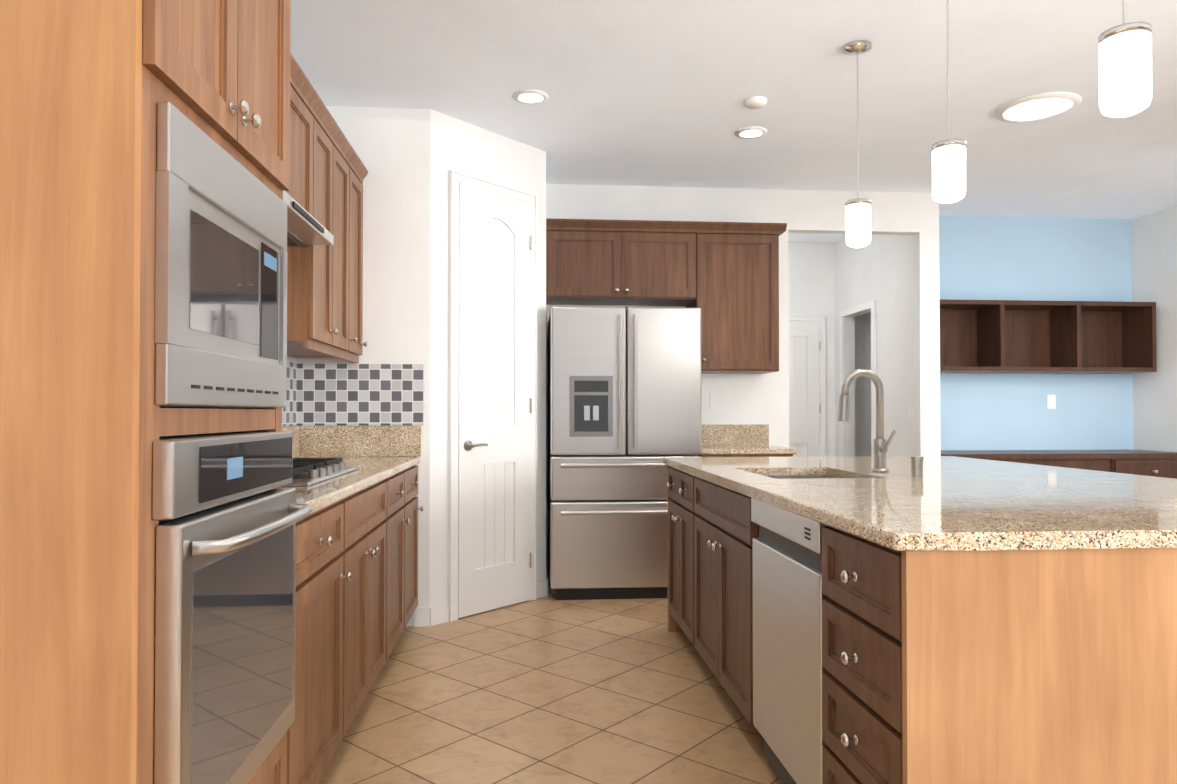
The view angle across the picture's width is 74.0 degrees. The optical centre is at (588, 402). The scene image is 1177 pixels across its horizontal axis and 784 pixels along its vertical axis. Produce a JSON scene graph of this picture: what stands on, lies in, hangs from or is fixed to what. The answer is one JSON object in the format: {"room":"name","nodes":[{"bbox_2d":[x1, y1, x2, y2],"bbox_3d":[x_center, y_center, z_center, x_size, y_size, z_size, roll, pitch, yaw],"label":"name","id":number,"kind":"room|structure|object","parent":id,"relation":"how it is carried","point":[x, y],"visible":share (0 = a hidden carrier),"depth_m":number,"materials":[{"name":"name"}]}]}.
{"room":"kitchen","nodes":[
{"label":"kitchen","id":0,"kind":"room"},
{"bbox_2d":[318,573,782,783],"bbox_3d":[1.816,1.226,2.154,6.830,0.080,11.600,0,-1,-5],"label":"floor","id":1,"kind":"structure","parent":0,"point":[549,689],"depth_m":3.06,"materials":[{"name":"tile"}]},
{"bbox_2d":[0,0,290,783],"bbox_3d":[-1.014,-0.095,1.542,0.682,2.545,0.740,0,-1,-5],"label":"tall cabinet","id":2,"kind":"object","parent":1,"relation":"on","point":[86,87],"visible":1,"depth_m":1.19,"materials":[{"name":"brown wood"}]},
{"bbox_2d":[155,101,286,407],"bbox_3d":[-0.942,-0.238,1.566,0.474,0.497,0.639,0,-1,-5],"label":"microwave","id":3,"kind":"object","parent":2,"relation":"in","point":[221,286],"visible":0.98,"depth_m":1.47,"materials":[{"name":"grey metal"}]},
{"bbox_2d":[152,431,311,783],"bbox_3d":[-0.951,0.419,1.557,0.676,0.707,0.648,0,-1,-5],"label":"wall oven","id":4,"kind":"object","parent":2,"relation":"in","point":[225,621],"visible":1,"depth_m":1.44,"materials":[{"name":"grey metal"}]},
{"bbox_2d":[287,493,354,783],"bbox_3d":[-1.087,0.745,2.224,0.646,0.884,0.647,0,-1,-5],"label":"base cabinet","id":5,"kind":"object","parent":1,"relation":"on","point":[325,538],"depth_m":2.28,"materials":[{"name":"brown wood"}]},
{"bbox_2d":[355,474,394,715],"bbox_3d":[-1.139,0.754,2.868,0.646,0.884,0.905,0,-1,-5],"label":"base cabinet","id":6,"kind":"object","parent":1,"relation":"on","point":[356,600],"depth_m":3.03,"materials":[{"name":"brown wood"}]},
{"bbox_2d":[395,467,410,644],"bbox_3d":[-1.189,0.762,3.493,0.646,0.884,0.610,0,-1,-5],"label":"base cabinet","id":7,"kind":"object","parent":1,"relation":"on","point":[403,478],"depth_m":3.70,"materials":[{"name":"brown wood"}]},
{"bbox_2d":[411,465,422,615],"bbox_3d":[-1.225,0.768,3.943,0.646,0.884,0.552,0,-1,-5],"label":"base cabinet","id":8,"kind":"object","parent":1,"relation":"on","point":[414,469],"depth_m":4.14,"materials":[{"name":"brown wood"}]},
{"bbox_2d":[281,426,420,514],"bbox_3d":[-1.147,0.213,3.068,0.662,0.201,2.324,0,-1,-5],"label":"countertop","id":9,"kind":"structure","parent":8,"relation":"on","point":[398,447],"depth_m":4.18,"materials":[{"name":"stone"}]},
{"bbox_2d":[284,458,357,485],"bbox_3d":[-1.162,0.250,2.870,0.465,0.049,0.760,0,-1,-5],"label":"cooktop","id":10,"kind":"object","parent":9,"relation":"in","point":[307,471],"visible":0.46,"depth_m":2.83,"materials":[{"name":"silver metal"}]},
{"bbox_2d":[548,306,701,599],"bbox_3d":[0.209,0.313,5.213,0.945,1.825,0.868,0,-1,-5],"label":"refrigerator","id":11,"kind":"object","parent":1,"relation":"on","point":[624,404],"visible":0.85,"depth_m":4.84,"materials":[{"name":"grey metal"}]},
{"bbox_2d":[667,466,758,681],"bbox_3d":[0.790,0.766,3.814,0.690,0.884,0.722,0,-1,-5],"label":"base cabinet","id":12,"kind":"object","parent":1,"relation":"on","point":[711,530],"depth_m":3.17,"materials":[{"name":"brown wood"}]},
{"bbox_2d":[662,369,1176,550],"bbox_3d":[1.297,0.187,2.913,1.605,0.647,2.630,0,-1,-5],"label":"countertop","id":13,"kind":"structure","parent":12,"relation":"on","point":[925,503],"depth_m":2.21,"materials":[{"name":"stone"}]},
{"bbox_2d":[767,476,835,478],"bbox_3d":[0.853,0.415,3.100,0.434,0.197,0.584,0,-1,-5],"label":"sink","id":14,"kind":"object","parent":13,"relation":"in","point":[775,477],"depth_m":3.39,"materials":[{"name":"silver metal"}]},
{"bbox_2d":[838,369,896,471],"bbox_3d":[1.106,0.072,3.120,0.215,0.411,0.093,0,-1,-5],"label":"faucet","id":15,"kind":"object","parent":13,"relation":"on","point":[880,444],"depth_m":3.12,"materials":[{"name":"silver metal"}]},
{"bbox_2d":[910,456,923,475],"bbox_3d":[1.229,0.239,2.922,0.047,0.072,0.048,0,-1,-5],"label":"soap dispenser","id":16,"kind":"object","parent":13,"relation":"on","point":[916,461],"depth_m":2.91,"materials":[{"name":"silver metal"}]},
{"bbox_2d":[699,454,792,456],"bbox_3d":[1.027,0.787,5.429,0.620,0.883,0.651,0,-1,-5],"label":"base cabinet","id":17,"kind":"object","parent":1,"relation":"on","point":[746,455],"visible":0.04,"depth_m":5.16,"materials":[{"name":"brown wood"}]},
{"bbox_2d":[701,424,796,453],"bbox_3d":[1.033,0.252,5.448,0.645,0.186,0.627,0,-1,-5],"label":"countertop","id":18,"kind":"structure","parent":17,"relation":"on","point":[735,438],"depth_m":5.74,"materials":[{"name":"stone"}]},
{"bbox_2d":[821,526,1176,783],"bbox_3d":[0.953,0.740,1.792,0.690,0.884,0.449,0,-1,-5],"label":"base cabinet","id":19,"kind":"object","parent":1,"relation":"on","point":[1051,666],"depth_m":1.57,"materials":[{"name":"brown wood"}]},
{"bbox_2d":[751,497,827,783],"bbox_3d":[0.876,0.749,2.320,0.628,0.879,0.602,0,-1,-5],"label":"dishwasher","id":20,"kind":"object","parent":19,"relation":"in","point":[788,597],"visible":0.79,"depth_m":2.25,"materials":[{"name":"grey metal"}]},
{"bbox_2d":[941,450,1176,478],"bbox_3d":[3.673,0.820,6.303,2.056,0.840,0.631,0,-1,-5],"label":"built-in desk","id":21,"kind":"object","parent":1,"relation":"on","point":[1151,463],"visible":0.21,"depth_m":6.08,"materials":[{"name":"brown wood"}]},
{"bbox_2d":[285,106,1176,625],"bbox_3d":[1.828,-0.226,2.023,6.670,2.820,11.300,0,-1,-5],"label":"wall","id":22,"kind":"structure","parent":0,"point":[913,262],"depth_m":5.91,"materials":[{"name":"white paint"}]},
{"bbox_2d":[286,70,293,198],"bbox_3d":[-1.273,-0.967,2.695,0.346,0.520,0.436,0,-1,-5],"label":"upper cabinet","id":23,"kind":"object","parent":22,"relation":"attached to","point":[291,192],"depth_m":2.98,"materials":[{"name":"brown wood"}]},
{"bbox_2d":[294,74,317,220],"bbox_3d":[-1.299,-0.963,3.017,0.346,0.520,0.437,0,-1,-5],"label":"upper cabinet","id":24,"kind":"object","parent":22,"relation":"attached to","point":[305,112],"depth_m":3.16,"materials":[{"name":"brown wood"}]},
{"bbox_2d":[287,110,341,353],"bbox_3d":[-1.330,-0.735,3.398,0.346,0.965,0.450,0,-1,-5],"label":"upper cabinet","id":25,"kind":"object","parent":22,"relation":"attached to","point":[328,171],"depth_m":3.42,"materials":[{"name":"brown wood"}]},
{"bbox_2d":[283,191,333,246],"bbox_3d":[-1.241,-0.674,2.856,0.438,0.055,0.752,0,-1,-5],"label":"range hood","id":26,"kind":"object","parent":25,"relation":"attached to","point":[305,228],"visible":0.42,"depth_m":2.98,"materials":[{"name":"silver metal"}]},
{"bbox_2d":[287,146,353,357],"bbox_3d":[-1.357,-0.731,3.729,0.346,0.965,0.450,0,-1,-5],"label":"upper cabinet","id":27,"kind":"object","parent":22,"relation":"attached to","point":[345,212],"depth_m":3.85,"materials":[{"name":"brown wood"}]},
{"bbox_2d":[339,162,365,361],"bbox_3d":[-1.381,-0.727,4.030,0.346,0.965,0.391,0,-1,-5],"label":"upper cabinet","id":28,"kind":"object","parent":22,"relation":"attached to","point":[358,176],"depth_m":4.16,"materials":[{"name":"brown wood"}]},
{"bbox_2d":[282,361,423,426],"bbox_3d":[-1.139,-0.056,3.072,0.677,0.333,2.324,0,-1,-5],"label":"backsplash","id":29,"kind":"structure","parent":22,"relation":"attached to","point":[354,394],"depth_m":4.22,"materials":[{"name":"tile"}]},
{"bbox_2d":[448,169,536,621],"bbox_3d":[-0.551,-0.039,4.607,0.501,2.513,0.501,0,-1,-5],"label":"pantry door","id":30,"kind":"structure","parent":22,"relation":"in","point":[492,395],"depth_m":4.58,"materials":[{"name":"white wood"}]},
{"bbox_2d":[542,566,547,596],"bbox_3d":[-0.290,1.177,5.251,0.023,0.100,0.788,0,-1,-5],"label":"baseboard","id":31,"kind":"structure","parent":22,"relation":"attached to","point":[545,582],"depth_m":4.92,"materials":[{"name":"white"}]},
{"bbox_2d":[546,218,786,373],"bbox_3d":[0.528,-0.727,5.534,1.670,1.025,0.401,0,-1,-5],"label":"upper cabinet","id":32,"kind":"object","parent":22,"relation":"attached to","point":[724,276],"visible":0.98,"depth_m":5.39,"materials":[{"name":"brown wood"}]},
{"bbox_2d":[710,393,719,409],"bbox_3d":[0.931,-0.007,5.756,0.075,0.120,0.008,0,-1,-5],"label":"electrical outlet plate","id":33,"kind":"object","parent":22,"relation":"attached to","point":[715,401],"depth_m":5.75,"materials":[{"name":"white plastic"}]},
{"bbox_2d":[789,315,825,456],"bbox_3d":[1.880,0.203,7.551,0.856,2.108,0.074,0,-1,-5],"label":"hall door","id":34,"kind":"structure","parent":22,"relation":"in","point":[807,389],"depth_m":7.59,"materials":[{"name":"white wood"}]},
{"bbox_2d":[840,300,876,455],"bbox_3d":[2.445,0.187,7.104,0.022,2.128,0.736,0,-1,-5],"label":"trim","id":35,"kind":"structure","parent":22,"relation":"attached to","point":[871,305],"depth_m":6.79,"materials":[{"name":"white"}]},
{"bbox_2d":[940,299,1156,373],"bbox_3d":[3.634,-0.533,6.465,1.980,0.570,0.337,0,-1,-5],"label":"cubby shelf","id":36,"kind":"object","parent":22,"relation":"attached to","point":[1044,337],"visible":0.73,"depth_m":6.57,"materials":[{"name":"brown wood"}]},
{"bbox_2d":[1047,395,1055,408],"bbox_3d":[3.939,-0.005,6.650,0.075,0.120,0.008,0,-1,-5],"label":"electrical outlet plate","id":37,"kind":"object","parent":22,"relation":"attached to","point":[1051,399],"depth_m":6.65,"materials":[{"name":"white plastic"}]},
{"bbox_2d":[291,0,1176,242],"bbox_3d":[1.816,-1.674,2.192,6.830,0.080,11.600,0,-1,-5],"label":"ceiling","id":38,"kind":"structure","parent":0,"point":[657,93],"depth_m":3.98,"materials":[{"name":"paint"}]},
{"bbox_2d":[512,89,548,104],"bbox_3d":[-0.304,-1.602,4.107,0.190,0.010,0.190,0,-1,-5],"label":"recessed light","id":39,"kind":"object","parent":38,"relation":"in","point":[530,96],"visible":0.98,"depth_m":4.10,"materials":[{"name":"white"}]},
{"bbox_2d":[735,126,766,138],"bbox_3d":[0.963,-1.595,4.631,0.190,0.010,0.190,0,-1,-5],"label":"recessed light","id":40,"kind":"object","parent":38,"relation":"in","point":[750,132],"visible":1,"depth_m":4.62,"materials":[{"name":"white"}]},
{"bbox_2d":[744,96,766,108],"bbox_3d":[0.890,-1.593,4.163,0.120,0.029,0.120,0,-1,-5],"label":"smoke detector","id":41,"kind":"object","parent":38,"relation":"attached to","point":[756,102],"visible":0.98,"depth_m":4.13,"materials":[{"name":"white plastic"}]},
{"bbox_2d":[843,40,871,247],"bbox_3d":[1.220,-1.159,3.542,0.122,0.912,0.124,0,-1,-5],"label":"pendant light","id":42,"kind":"object","parent":38,"relation":"hanging from","point":[858,222],"visible":1,"depth_m":3.50,"materials":[{"name":"white glass"}]},
{"bbox_2d":[931,0,965,202],"bbox_3d":[1.281,-1.169,2.784,0.122,0.912,0.124,0,-1,-5],"label":"pendant light","id":43,"kind":"object","parent":38,"relation":"hanging from","point":[948,170],"visible":1,"depth_m":2.74,"materials":[{"name":"white glass"}]},
{"bbox_2d":[995,92,1081,122],"bbox_3d":[2.438,-1.596,4.247,0.410,0.018,0.410,0,-1,-5],"label":"ceiling light","id":44,"kind":"object","parent":38,"relation":"attached to","point":[1039,107],"visible":1,"depth_m":4.22,"materials":[{"name":"white glass"}]},
{"bbox_2d":[1098,0,1151,117],"bbox_3d":[1.347,-1.180,1.967,0.122,0.912,0.124,0,-1,-5],"label":"pendant light","id":45,"kind":"object","parent":38,"relation":"hanging from","point":[1125,69],"visible":1,"depth_m":1.92,"materials":[{"name":"white glass"}]}
]}

